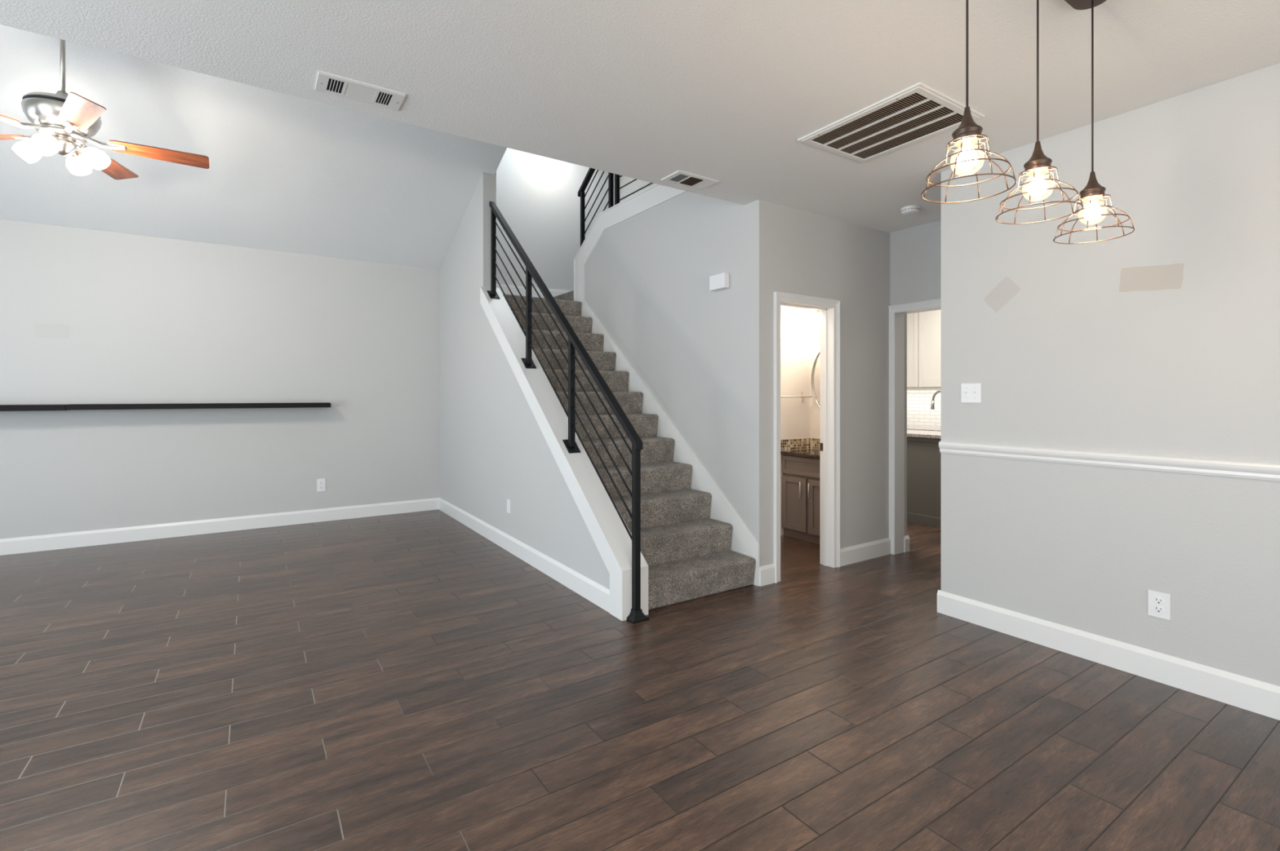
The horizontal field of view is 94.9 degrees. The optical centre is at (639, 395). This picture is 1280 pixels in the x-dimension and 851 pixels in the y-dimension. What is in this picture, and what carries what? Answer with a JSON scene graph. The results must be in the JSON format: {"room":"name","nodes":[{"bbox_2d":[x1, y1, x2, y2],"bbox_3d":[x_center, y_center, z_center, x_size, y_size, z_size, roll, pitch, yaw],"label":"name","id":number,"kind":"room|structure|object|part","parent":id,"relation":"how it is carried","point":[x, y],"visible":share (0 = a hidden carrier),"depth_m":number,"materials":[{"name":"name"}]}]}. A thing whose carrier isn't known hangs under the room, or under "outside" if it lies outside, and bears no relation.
{"room":"empty living room","nodes":[
{"label":"empty living room","id":0,"kind":"room"},
{"bbox_2d":[0,24,506,270],"bbox_3d":[-3.639,-2.408,3.757,5.885,1.967,4.225,0,0,-34],"label":"vault","id":1,"kind":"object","parent":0,"point":[286,173],"visible":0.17,"depth_m":5.03,"materials":[{"name":"paint"}]},
{"bbox_2d":[0,39,209,179],"bbox_3d":[-3.407,-1.929,3.535,1.316,1.122,1.375,0,0,-34],"label":"ceiling fan","id":2,"kind":"object","parent":1,"relation":"hanging from","point":[64,122],"visible":0.99,"depth_m":3.46,"materials":[{"name":"brown wood"}]},
{"bbox_3d":[-3.598,-1.544,3.073,0.146,0.006,0.490,15,5,19],"label":"blade","id":3,"kind":"part","parent":2,"relation":"part of","materials":[{"name":"brown wood"}]},
{"bbox_3d":[-3.905,-1.544,3.518,0.490,0.006,0.146,0,14,1],"label":"blade","id":4,"kind":"part","parent":2,"relation":"part of","materials":[{"name":"brown wood"}]},
{"bbox_3d":[-3.599,-1.431,3.456,0.129,0.128,0.117,0,0,-34],"label":"lamp shade","id":5,"kind":"part","parent":2,"relation":"part of","materials":[{"name":"white glass"}]},
{"bbox_3d":[-3.394,-1.431,3.352,0.117,0.128,0.129,0,0,-34],"label":"lamp shade","id":6,"kind":"part","parent":2,"relation":"part of","materials":[{"name":"white glass"}]},
{"bbox_3d":[-3.465,-1.487,3.587,0.056,0.068,0.106,0,0,-34],"label":"light arm","id":7,"kind":"part","parent":2,"relation":"part of","materials":[{"name":"silver metal"}]},
{"bbox_3d":[-3.496,-1.431,3.661,0.117,0.128,0.129,0,0,-34],"label":"lamp shade","id":8,"kind":"part","parent":2,"relation":"part of","materials":[{"name":"white glass"}]},
{"bbox_3d":[-3.364,-1.487,3.526,0.106,0.068,0.056,0,0,-34],"label":"light arm","id":9,"kind":"part","parent":2,"relation":"part of","materials":[{"name":"silver metal"}]},
{"bbox_3d":[-3.080,-1.544,3.227,0.490,0.006,0.146,0,-14,37],"label":"blade","id":10,"kind":"part","parent":2,"relation":"part of","materials":[{"name":"brown wood"}]},
{"bbox_3d":[-3.290,-1.431,3.557,0.129,0.128,0.117,0,0,-34],"label":"lamp shade","id":11,"kind":"part","parent":2,"relation":"part of","materials":[{"name":"white glass"}]},
{"bbox_3d":[-3.576,-1.544,3.947,0.146,0.006,0.490,-15,4,-16],"label":"blade","id":12,"kind":"part","parent":2,"relation":"part of","materials":[{"name":"brown wood"}]},
{"bbox_3d":[-3.066,-1.544,3.767,0.490,0.006,0.146,0,-14,-35],"label":"blade","id":13,"kind":"part","parent":2,"relation":"part of","materials":[{"name":"brown wood"}]},
{"bbox_2d":[0,147,614,539],"bbox_3d":[-3.720,-1.250,6.154,8.400,5.200,0.140,0,0,-34],"label":"wall","id":14,"kind":"structure","parent":0,"point":[87,316],"depth_m":5.80,"materials":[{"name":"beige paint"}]},
{"bbox_2d":[0,404,66,411],"bbox_3d":[-5.796,0.107,4.565,1.982,0.050,0.215,0,0,-34],"label":"floating shelf","id":15,"kind":"object","parent":14,"relation":"attached to","point":[2,407],"visible":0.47,"depth_m":4.91,"materials":[{"name":"black wood"}]},
{"bbox_2d":[66,402,330,410],"bbox_3d":[-4.128,0.104,5.671,2.016,0.048,0.215,0,0,-34],"label":"floating shelf","id":16,"kind":"object","parent":14,"relation":"attached to","point":[186,406],"visible":1,"depth_m":5.51,"materials":[{"name":"black wood"}]},
{"bbox_2d":[0,497,439,555],"bbox_3d":[-4.689,1.282,5.418,5.570,0.135,0.016,0,0,-34],"label":"baseboard","id":17,"kind":"structure","parent":14,"relation":"attached to","point":[116,535],"depth_m":5.70,"materials":[{"name":"white paint"}]},
{"bbox_2d":[316,479,325,492],"bbox_3d":[-3.404,0.962,6.275,0.080,0.135,0.009,0,0,-34],"label":"wall outlet","id":18,"kind":"object","parent":14,"relation":"attached to","point":[321,483],"visible":1,"depth_m":6.27,"materials":[{"name":"white plastic"}]},
{"bbox_2d":[496,284,568,297],"bbox_3d":[-1.276,-1.204,7.680,2.360,0.381,0.018,0,0,-34],"label":"baseboard","id":19,"kind":"structure","parent":14,"relation":"attached to","point":[553,292],"depth_m":7.53,"materials":[{"name":"white paint"}]},
{"bbox_2d":[440,171,609,589],"bbox_3d":[-1.181,-0.417,5.285,0.130,3.534,4.115,0,0,-34],"label":"wall","id":20,"kind":"structure","parent":0,"point":[494,450],"depth_m":5.67,"materials":[{"name":"beige paint"}]},
{"bbox_2d":[506,499,510,513],"bbox_3d":[-1.143,0.965,5.097,0.012,0.115,0.075,0,0,-34],"label":"wall plate","id":21,"kind":"object","parent":20,"relation":"attached to","point":[508,500],"visible":1,"depth_m":5.09,"materials":[{"name":"white plastic"}]},
{"bbox_2d":[439,497,609,613],"bbox_3d":[-1.274,1.282,5.292,0.016,0.135,3.969,0,0,-34],"label":"baseboard","id":22,"kind":"structure","parent":20,"relation":"attached to","point":[592,591],"depth_m":4.55,"materials":[{"name":"white paint"}]},
{"bbox_2d":[480,288,620,620],"bbox_3d":[-0.821,0.157,4.606,0.020,2.386,2.585,0,0,-34],"label":"trim","id":23,"kind":"structure","parent":20,"relation":"attached to","point":[593,527],"depth_m":4.14,"materials":[{"name":"white paint"}]},
{"bbox_2d":[480,285,648,621],"bbox_3d":[-0.746,0.147,4.646,0.190,2.406,2.601,0,0,-34],"label":"trim","id":24,"kind":"structure","parent":20,"relation":"attached to","point":[602,509],"depth_m":4.12,"materials":[{"name":"white paint"}]},
{"bbox_2d":[486,201,648,624],"bbox_3d":[-0.711,-0.258,4.581,0.114,3.216,2.606,0,0,-34],"label":"stair railing","id":25,"kind":"object","parent":24,"relation":"on","point":[636,615],"visible":1,"depth_m":4.22,"materials":[{"name":"black metal"}]},
{"bbox_3d":[-1.403,-1.373,5.623,0.039,0.833,0.039,0,0,-34],"label":"post","id":26,"kind":"part","parent":25,"relation":"part of","materials":[{"name":"black metal"}]},
{"bbox_3d":[-1.403,-0.960,5.623,0.094,0.092,0.104,0,0,-34],"label":"plate","id":27,"kind":"part","parent":25,"relation":"part of","materials":[{"name":"black metal"}]},
{"bbox_3d":[-0.929,-0.668,4.909,0.039,0.813,0.039,0,0,-34],"label":"post","id":28,"kind":"part","parent":25,"relation":"part of","materials":[{"name":"black metal"}]},
{"bbox_3d":[-0.929,-0.266,4.909,0.094,0.092,0.104,0,0,-34],"label":"plate","id":29,"kind":"part","parent":25,"relation":"part of","materials":[{"name":"black metal"}]},
{"bbox_3d":[-0.716,-0.769,4.587,0.052,2.194,2.577,0,0,-34],"label":"handrail","id":30,"kind":"part","parent":25,"relation":"part of","materials":[{"name":"black metal"}]},
{"bbox_3d":[-0.495,0.370,4.255,0.094,0.092,0.104,0,0,-34],"label":"plate","id":31,"kind":"part","parent":25,"relation":"part of","materials":[{"name":"black metal"}]},
{"bbox_3d":[-0.495,-0.023,4.255,0.039,0.794,0.039,0,0,-34],"label":"post","id":32,"kind":"part","parent":25,"relation":"part of","materials":[{"name":"black metal"}]},
{"bbox_3d":[-0.023,0.822,3.542,0.039,1.057,0.039,0,0,-34],"label":"post","id":33,"kind":"part","parent":25,"relation":"part of","materials":[{"name":"black metal"}]},
{"bbox_3d":[-0.023,1.319,3.542,0.114,0.062,0.114,0,0,-34],"label":"plate","id":34,"kind":"part","parent":25,"relation":"part of","materials":[{"name":"black metal"}]},
{"bbox_2d":[619,175,655,202],"bbox_3d":[0.898,-2.745,6.663,0.140,2.210,4.115,0,0,-34],"label":"wall","id":35,"kind":"structure","parent":0,"point":[637,184],"depth_m":8.10,"materials":[{"name":"beige paint"}]},
{"bbox_2d":[0,509,1279,850],"bbox_3d":[1.035,1.410,3.325,13.200,0.120,10.200,0,0,-34],"label":"floor","id":36,"kind":"structure","parent":0,"point":[407,682],"depth_m":2.48,"materials":[{"name":"brown wood"}]},
{"bbox_2d":[502,293,755,610],"bbox_3d":[-0.663,0.168,5.624,1.070,2.365,4.087,0,0,-34],"label":"staircase","id":37,"kind":"structure","parent":36,"relation":"on","point":[687,554],"depth_m":4.53,"materials":[{"name":"grey carpet"}]},
{"bbox_2d":[553,290,573,301],"bbox_3d":[-0.291,-1.277,7.172,1.260,0.654,1.917,0,0,-34],"label":"flight","id":38,"kind":"object","parent":37,"relation":"on","point":[569,295],"visible":0.02,"depth_m":6.88,"materials":[{"name":"beige carpet"}]},
{"bbox_2d":[782,454,819,544],"bbox_3d":[1.692,0.958,5.474,0.440,0.785,0.656,0,0,-34],"label":"vanity cabinet","id":39,"kind":"object","parent":36,"relation":"on","point":[801,475],"visible":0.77,"depth_m":5.46,"materials":[{"name":"brown paint"}]},
{"bbox_3d":[1.450,1.018,5.522,0.022,0.495,0.293,0,0,-34],"label":"door","id":40,"kind":"part","parent":39,"relation":"part of","materials":[{"name":"brown paint"}]},
{"bbox_2d":[780,448,819,458],"bbox_3d":[1.704,0.549,5.458,0.448,0.028,0.696,0,0,-34],"label":"countertop","id":41,"kind":"structure","parent":39,"relation":"on","point":[811,453],"depth_m":5.48,"materials":[{"name":"brown stone"}]},
{"bbox_3d":[1.542,0.660,5.382,0.022,0.170,0.628,0,0,-34],"label":"drawer","id":42,"kind":"part","parent":39,"relation":"part of","materials":[{"name":"brown paint"}]},
{"bbox_3d":[1.630,1.018,5.250,0.022,0.495,0.300,0,0,-34],"label":"door","id":43,"kind":"part","parent":39,"relation":"part of","materials":[{"name":"brown paint"}]},
{"bbox_2d":[906,436,941,528],"bbox_3d":[3.501,0.896,5.800,0.594,0.908,3.400,0,0,-34],"label":"base cabinet","id":44,"kind":"object","parent":36,"relation":"on","point":[923,455],"visible":0.02,"depth_m":6.12,"materials":[{"name":"grey paint"}]},
{"bbox_2d":[906,429,941,439],"bbox_3d":[3.513,0.423,5.796,0.660,0.035,3.420,0,0,-34],"label":"countertop","id":45,"kind":"structure","parent":44,"relation":"on","point":[913,433],"depth_m":6.19,"materials":[{"name":"beige stone"}]},
{"bbox_2d":[930,390,941,409],"bbox_3d":[3.313,0.175,6.404,0.052,0.463,0.300,0,0,-34],"label":"kitchen faucet","id":46,"kind":"object","parent":45,"relation":"on","point":[932,406],"visible":0.3,"depth_m":6.49,"materials":[{"name":"silver metal"}]},
{"bbox_3d":[3.260,0.464,5.641,0.012,0.043,3.400,0,0,-34],"label":"rail","id":47,"kind":"part","parent":44,"relation":"part of","materials":[{"name":"grey paint"}]},
{"bbox_3d":[3.260,1.300,5.640,0.014,0.100,3.400,0,0,-34],"label":"board","id":48,"kind":"part","parent":44,"relation":"part of","materials":[{"name":"grey paint"}]},
{"bbox_3d":[4.119,0.900,6.564,0.560,0.900,3.990,0,0,-34],"label":"base cabinet","id":49,"kind":"object","parent":36,"relation":"on","visible":0},
{"bbox_2d":[906,426,941,431],"bbox_3d":[4.109,0.431,6.551,0.610,0.036,4.020,0,0,-34],"label":"countertop","id":50,"kind":"structure","parent":49,"relation":"on","point":[908,428],"depth_m":7.21,"materials":[{"name":"beige stone"}]},
{"bbox_2d":[0,0,1279,232],"bbox_3d":[1.587,-1.512,2.492,13.200,0.255,8.200,0,0,-34],"label":"ceiling","id":51,"kind":"structure","parent":0,"point":[726,91],"depth_m":2.47,"materials":[{"name":"paint"}]},
{"bbox_2d":[315,71,405,111],"bbox_3d":[-1.274,-1.380,2.680,0.352,0.010,0.185,0,0,-34],"label":"ceiling vent","id":52,"kind":"object","parent":51,"relation":"in","point":[326,82],"visible":1,"depth_m":2.67,"materials":[{"name":"white metal"}]},
{"bbox_2d":[661,170,719,190],"bbox_3d":[0.324,-1.380,3.785,0.328,0.010,0.192,0,0,-34],"label":"ceiling vent","id":53,"kind":"object","parent":51,"relation":"in","point":[679,177],"visible":1,"depth_m":3.77,"materials":[{"name":"white metal"}]},
{"bbox_2d":[797,82,984,163],"bbox_3d":[1.278,-1.377,3.042,0.560,0.017,0.700,0,0,-34],"label":"ceiling vent","id":54,"kind":"object","parent":51,"relation":"in","point":[917,113],"visible":0.98,"depth_m":3.00,"materials":[{"name":"white metal"}]},
{"bbox_2d":[900,205,920,215],"bbox_3d":[2.004,-1.365,4.352,0.140,0.041,0.140,0,0,-34],"label":"smoke detector","id":55,"kind":"object","parent":51,"relation":"attached to","point":[909,210],"visible":1,"depth_m":4.31,"materials":[{"name":"white plastic"}]},
{"bbox_2d":[920,0,1134,244],"bbox_3d":[1.218,-0.967,1.800,1.046,0.836,0.224,0,0,-34],"label":"pendant light","id":56,"kind":"object","parent":51,"relation":"hanging from","point":[968,134],"visible":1,"depth_m":1.79,"materials":[{"name":"brown metal"}]},
{"bbox_3d":[0.876,-1.062,1.573,0.005,0.605,0.005,0,0,34],"label":"cord","id":57,"kind":"part","parent":56,"relation":"part of","materials":[{"name":"black plastic"}]},
{"bbox_2d":[951,106,982,147],"bbox_3d":[0.876,-0.723,1.573,0.073,0.094,0.073,0,0,16],"label":"socket","id":58,"kind":"object","parent":56,"relation":"attached to","point":[968,133],"depth_m":1.56,"materials":[{"name":"orange metal"}]},
{"bbox_3d":[0.876,-0.638,1.573,0.082,0.100,0.082,0,0,-34],"label":"bulb","id":59,"kind":"part","parent":56,"relation":"part of","materials":[{"name":"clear glass"}]},
{"bbox_3d":[0.876,-0.614,1.573,0.224,0.130,0.224,0,0,-34],"label":"lamp shade","id":60,"kind":"part","parent":56,"relation":"part of","materials":[{"name":"orange metal"}]},
{"bbox_2d":[1023,141,1052,176],"bbox_3d":[1.218,-0.729,1.800,0.073,0.094,0.073,0,0,7],"label":"socket","id":61,"kind":"object","parent":56,"relation":"attached to","point":[1038,164],"depth_m":1.79,"materials":[{"name":"orange metal"}]},
{"bbox_3d":[1.218,-1.065,1.800,0.005,0.599,0.005,0,0,34],"label":"cord","id":62,"kind":"part","parent":56,"relation":"part of","materials":[{"name":"black plastic"}]},
{"bbox_3d":[1.218,-0.644,1.800,0.082,0.100,0.082,0,0,-34],"label":"bulb","id":63,"kind":"part","parent":56,"relation":"part of","materials":[{"name":"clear glass"}]},
{"bbox_3d":[1.218,-0.620,1.800,0.224,0.130,0.224,0,0,-34],"label":"lamp shade","id":64,"kind":"part","parent":56,"relation":"part of","materials":[{"name":"orange metal"}]},
{"bbox_2d":[1079,171,1106,202],"bbox_3d":[1.561,-0.723,2.027,0.073,0.094,0.073,0,0,7],"label":"socket","id":65,"kind":"object","parent":56,"relation":"attached to","point":[1093,191],"depth_m":2.01,"materials":[{"name":"orange metal"}]},
{"bbox_3d":[1.561,-1.062,2.027,0.005,0.605,0.005,0,0,34],"label":"cord","id":66,"kind":"part","parent":56,"relation":"part of","materials":[{"name":"black plastic"}]},
{"bbox_3d":[1.561,-0.638,2.027,0.082,0.100,0.082,0,0,-34],"label":"bulb","id":67,"kind":"part","parent":56,"relation":"part of","materials":[{"name":"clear glass"}]},
{"bbox_3d":[1.561,-0.614,2.027,0.224,0.130,0.224,0,0,-34],"label":"lamp shade","id":68,"kind":"part","parent":56,"relation":"part of","materials":[{"name":"orange metal"}]},
{"bbox_2d":[584,191,771,566],"bbox_3d":[0.121,-0.240,5.356,0.120,3.180,2.795,0,0,-34],"label":"wall","id":69,"kind":"structure","parent":0,"point":[704,355],"depth_m":4.65,"materials":[{"name":"beige paint"}]},
{"bbox_2d":[573,183,687,301],"bbox_3d":[0.071,-1.406,5.431,0.169,0.912,2.655,0,0,-34],"label":"trim","id":70,"kind":"structure","parent":69,"relation":"attached to","point":[655,184],"depth_m":6.04,"materials":[{"name":"white paint"}]},
{"bbox_2d":[577,168,653,246],"bbox_3d":[0.054,-2.104,5.456,0.094,1.210,2.635,0,0,-34],"label":"stair railing","id":71,"kind":"object","parent":70,"relation":"on","point":[581,193],"visible":0.13,"depth_m":6.24,"materials":[{"name":"black metal"}]},
{"bbox_3d":[-0.635,-1.891,6.496,0.039,0.718,0.039,0,0,-34],"label":"post","id":72,"kind":"part","parent":71,"relation":"part of","materials":[{"name":"black metal"}]},
{"bbox_3d":[-0.484,-2.461,6.269,0.052,0.497,0.685,0,0,-34],"label":"handrail","id":73,"kind":"part","parent":71,"relation":"part of","materials":[{"name":"black metal"}]},
{"bbox_3d":[-0.295,-2.266,5.983,0.039,0.808,0.039,0,0,-34],"label":"post","id":74,"kind":"part","parent":71,"relation":"part of","materials":[{"name":"black metal"}]},
{"bbox_3d":[-0.229,-2.266,5.883,0.039,0.808,0.039,0,0,-34],"label":"post","id":75,"kind":"part","parent":71,"relation":"part of","materials":[{"name":"black metal"}]},
{"bbox_2d":[577,299,759,586],"bbox_3d":[0.065,0.158,5.319,0.015,2.385,2.805,0,0,-34],"label":"trim","id":76,"kind":"structure","parent":69,"relation":"attached to","point":[742,542],"depth_m":4.82,"materials":[{"name":"white paint"}]},
{"bbox_2d":[709,272,728,291],"bbox_3d":[0.604,-0.860,4.469,0.054,0.110,0.172,0,0,-34],"label":"door chime","id":77,"kind":"object","parent":69,"relation":"attached to","point":[718,282],"visible":1,"depth_m":4.43,"materials":[{"name":"white plastic"}]},
{"bbox_2d":[780,306,809,535],"bbox_3d":[1.052,0.100,5.518,1.610,2.500,0.124,0,0,-34],"label":"wall","id":78,"kind":"structure","parent":0,"point":[794,322],"depth_m":5.74,"materials":[{"name":"beige paint"}]},
{"bbox_2d":[780,391,812,401],"bbox_3d":[1.401,0.013,5.628,0.655,0.103,0.078,0,0,-34],"label":"towel bar","id":79,"kind":"object","parent":78,"relation":"attached to","point":[802,396],"visible":0.48,"depth_m":5.68,"materials":[{"name":"silver metal"}]},
{"bbox_2d":[809,309,819,449],"bbox_3d":[1.996,-0.018,5.496,0.080,2.735,0.956,0,0,-34],"label":"wall","id":80,"kind":"structure","parent":0,"point":[814,333],"depth_m":5.83,"materials":[{"name":"beige paint"}]},
{"bbox_2d":[780,438,819,451],"bbox_3d":[1.674,0.480,5.402,0.560,0.108,0.756,0,0,-34],"label":"backsplash","id":81,"kind":"structure","parent":80,"relation":"attached to","point":[797,443],"depth_m":5.77,"materials":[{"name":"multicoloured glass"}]},
{"bbox_2d":[811,352,819,407],"bbox_3d":[1.868,-0.150,5.606,0.011,0.727,0.587,0,0,-34],"label":"wall mirror","id":82,"kind":"object","parent":80,"relation":"attached to","point":[815,369],"visible":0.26,"depth_m":5.79,"materials":[{"name":"clear glass"}]},
{"bbox_2d":[811,310,819,328],"bbox_3d":[1.823,-0.768,5.528,0.172,0.243,0.480,0,0,-34],"label":"vanity light","id":83,"kind":"object","parent":80,"relation":"attached to","point":[815,324],"visible":0.26,"depth_m":5.63,"materials":[{"name":"silver metal"}]},
{"bbox_2d":[771,202,889,564],"bbox_3d":[1.560,-0.068,4.705,1.560,2.835,0.120,0,0,-34],"label":"wall","id":84,"kind":"structure","parent":0,"point":[813,255],"depth_m":4.74,"materials":[{"name":"beige paint"}]},
{"bbox_2d":[760,564,775,586],"bbox_3d":[0.908,1.282,4.191,0.145,0.135,0.016,0,0,-34],"label":"baseboard","id":85,"kind":"structure","parent":84,"relation":"attached to","point":[767,573],"depth_m":4.18,"materials":[{"name":"white paint"}]},
{"bbox_2d":[773,291,839,583],"bbox_3d":[1.234,0.302,4.477,0.715,2.095,0.147,0,0,-34],"label":"door frame","id":86,"kind":"structure","parent":84,"relation":"in","point":[829,309],"depth_m":4.61,"materials":[{"name":"white paint"}]},
{"bbox_3d":[1.450,0.413,4.686,0.002,0.063,0.033,0,0,-34],"label":"strike plate","id":87,"kind":"part","parent":86,"relation":"part of","materials":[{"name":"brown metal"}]},
{"bbox_2d":[840,537,890,566],"bbox_3d":[1.853,1.282,4.818,0.688,0.135,0.016,0,0,-34],"label":"baseboard","id":88,"kind":"structure","parent":84,"relation":"attached to","point":[867,551],"depth_m":4.80,"materials":[{"name":"white paint"}]},
{"bbox_2d":[889,220,941,536],"bbox_3d":[2.516,-0.018,4.607,0.185,2.735,1.100,0,0,-34],"label":"wall","id":89,"kind":"structure","parent":0,"point":[915,252],"depth_m":4.85,"materials":[{"name":"beige paint"}]},
{"bbox_2d":[904,535,909,552],"bbox_3d":[2.297,1.282,5.067,0.069,0.135,0.016,0,0,-34],"label":"baseboard","id":90,"kind":"structure","parent":89,"relation":"attached to","point":[906,538],"depth_m":5.06,"materials":[{"name":"white paint"}]},
{"bbox_2d":[888,298,941,555],"bbox_3d":[2.430,0.295,4.667,0.157,2.110,0.935,0,0,-34],"label":"door frame","id":91,"kind":"structure","parent":89,"relation":"in","point":[896,313],"depth_m":4.99,"materials":[{"name":"white paint"}]},
{"bbox_2d":[906,388,941,427],"bbox_3d":[5.498,-0.018,5.144,0.150,2.735,8.100,0,0,-34],"label":"wall","id":92,"kind":"structure","parent":0,"point":[919,413],"depth_m":7.70,"materials":[{"name":"white tile"}]},
{"bbox_2d":[906,310,941,388],"bbox_3d":[3.835,-0.620,7.215,0.330,1.060,2.590,0,0,-34],"label":"upper cabinet","id":93,"kind":"object","parent":92,"relation":"attached to","point":[923,328],"visible":0.16,"depth_m":7.35,"materials":[{"name":"white paint"}]},
{"bbox_3d":[3.361,-0.620,7.651,0.022,1.040,0.560,0,0,-34],"label":"door","id":94,"kind":"part","parent":93,"relation":"part of","materials":[{"name":"white paint"}]},
{"bbox_3d":[3.667,-0.620,7.189,0.022,1.040,0.532,0,0,-34],"label":"door","id":95,"kind":"part","parent":93,"relation":"part of","materials":[{"name":"white paint"}]},
{"bbox_2d":[941,62,1279,686],"bbox_3d":[3.604,-0.018,1.915,0.975,2.735,4.810,0,0,-34],"label":"wall","id":96,"kind":"structure","parent":0,"point":[1162,337],"depth_m":2.86,"materials":[{"name":"beige paint"}]},
{"bbox_2d":[960,383,981,403],"bbox_3d":[1.964,-0.012,3.491,0.018,0.116,0.116,0,0,-34],"label":"light switch","id":97,"kind":"object","parent":96,"relation":"attached to","point":[970,393],"visible":1,"depth_m":3.49,"materials":[{"name":"white plastic"}]},
{"bbox_2d":[937,590,1279,720],"bbox_3d":[3.159,1.282,1.690,0.016,0.135,4.726,0,0,-34],"label":"baseboard","id":98,"kind":"structure","parent":96,"relation":"attached to","point":[1261,698],"depth_m":2.87,"materials":[{"name":"white paint"}]},
{"bbox_2d":[938,440,1279,481],"bbox_3d":[3.159,0.321,1.681,0.026,0.074,4.710,0,0,-34],"label":"trim","id":99,"kind":"structure","parent":96,"relation":"attached to","point":[1211,467],"depth_m":2.87,"materials":[{"name":"white paint"}]},
{"bbox_2d":[1147,590,1170,620],"bbox_3d":[2.447,0.990,2.771,0.009,0.120,0.082,0,0,-34],"label":"wall outlet","id":100,"kind":"object","parent":96,"relation":"attached to","point":[1158,603],"visible":1,"depth_m":2.77,"materials":[{"name":"white plastic"}]},
{"bbox_2d":[1154,597,1163,604],"bbox_3d":[2.446,0.970,2.769,0.005,0.030,0.034,0,0,-34],"label":"receptacle","id":101,"kind":"object","parent":100,"relation":"attached to","point":[1157,600],"depth_m":2.77,"materials":[{"name":"white plastic"}]},
{"bbox_2d":[1154,606,1163,613],"bbox_3d":[2.446,1.010,2.769,0.005,0.030,0.034,0,0,-34],"label":"receptacle","id":102,"kind":"object","parent":100,"relation":"attached to","point":[1157,609],"depth_m":2.77,"materials":[{"name":"white plastic"}]}
]}

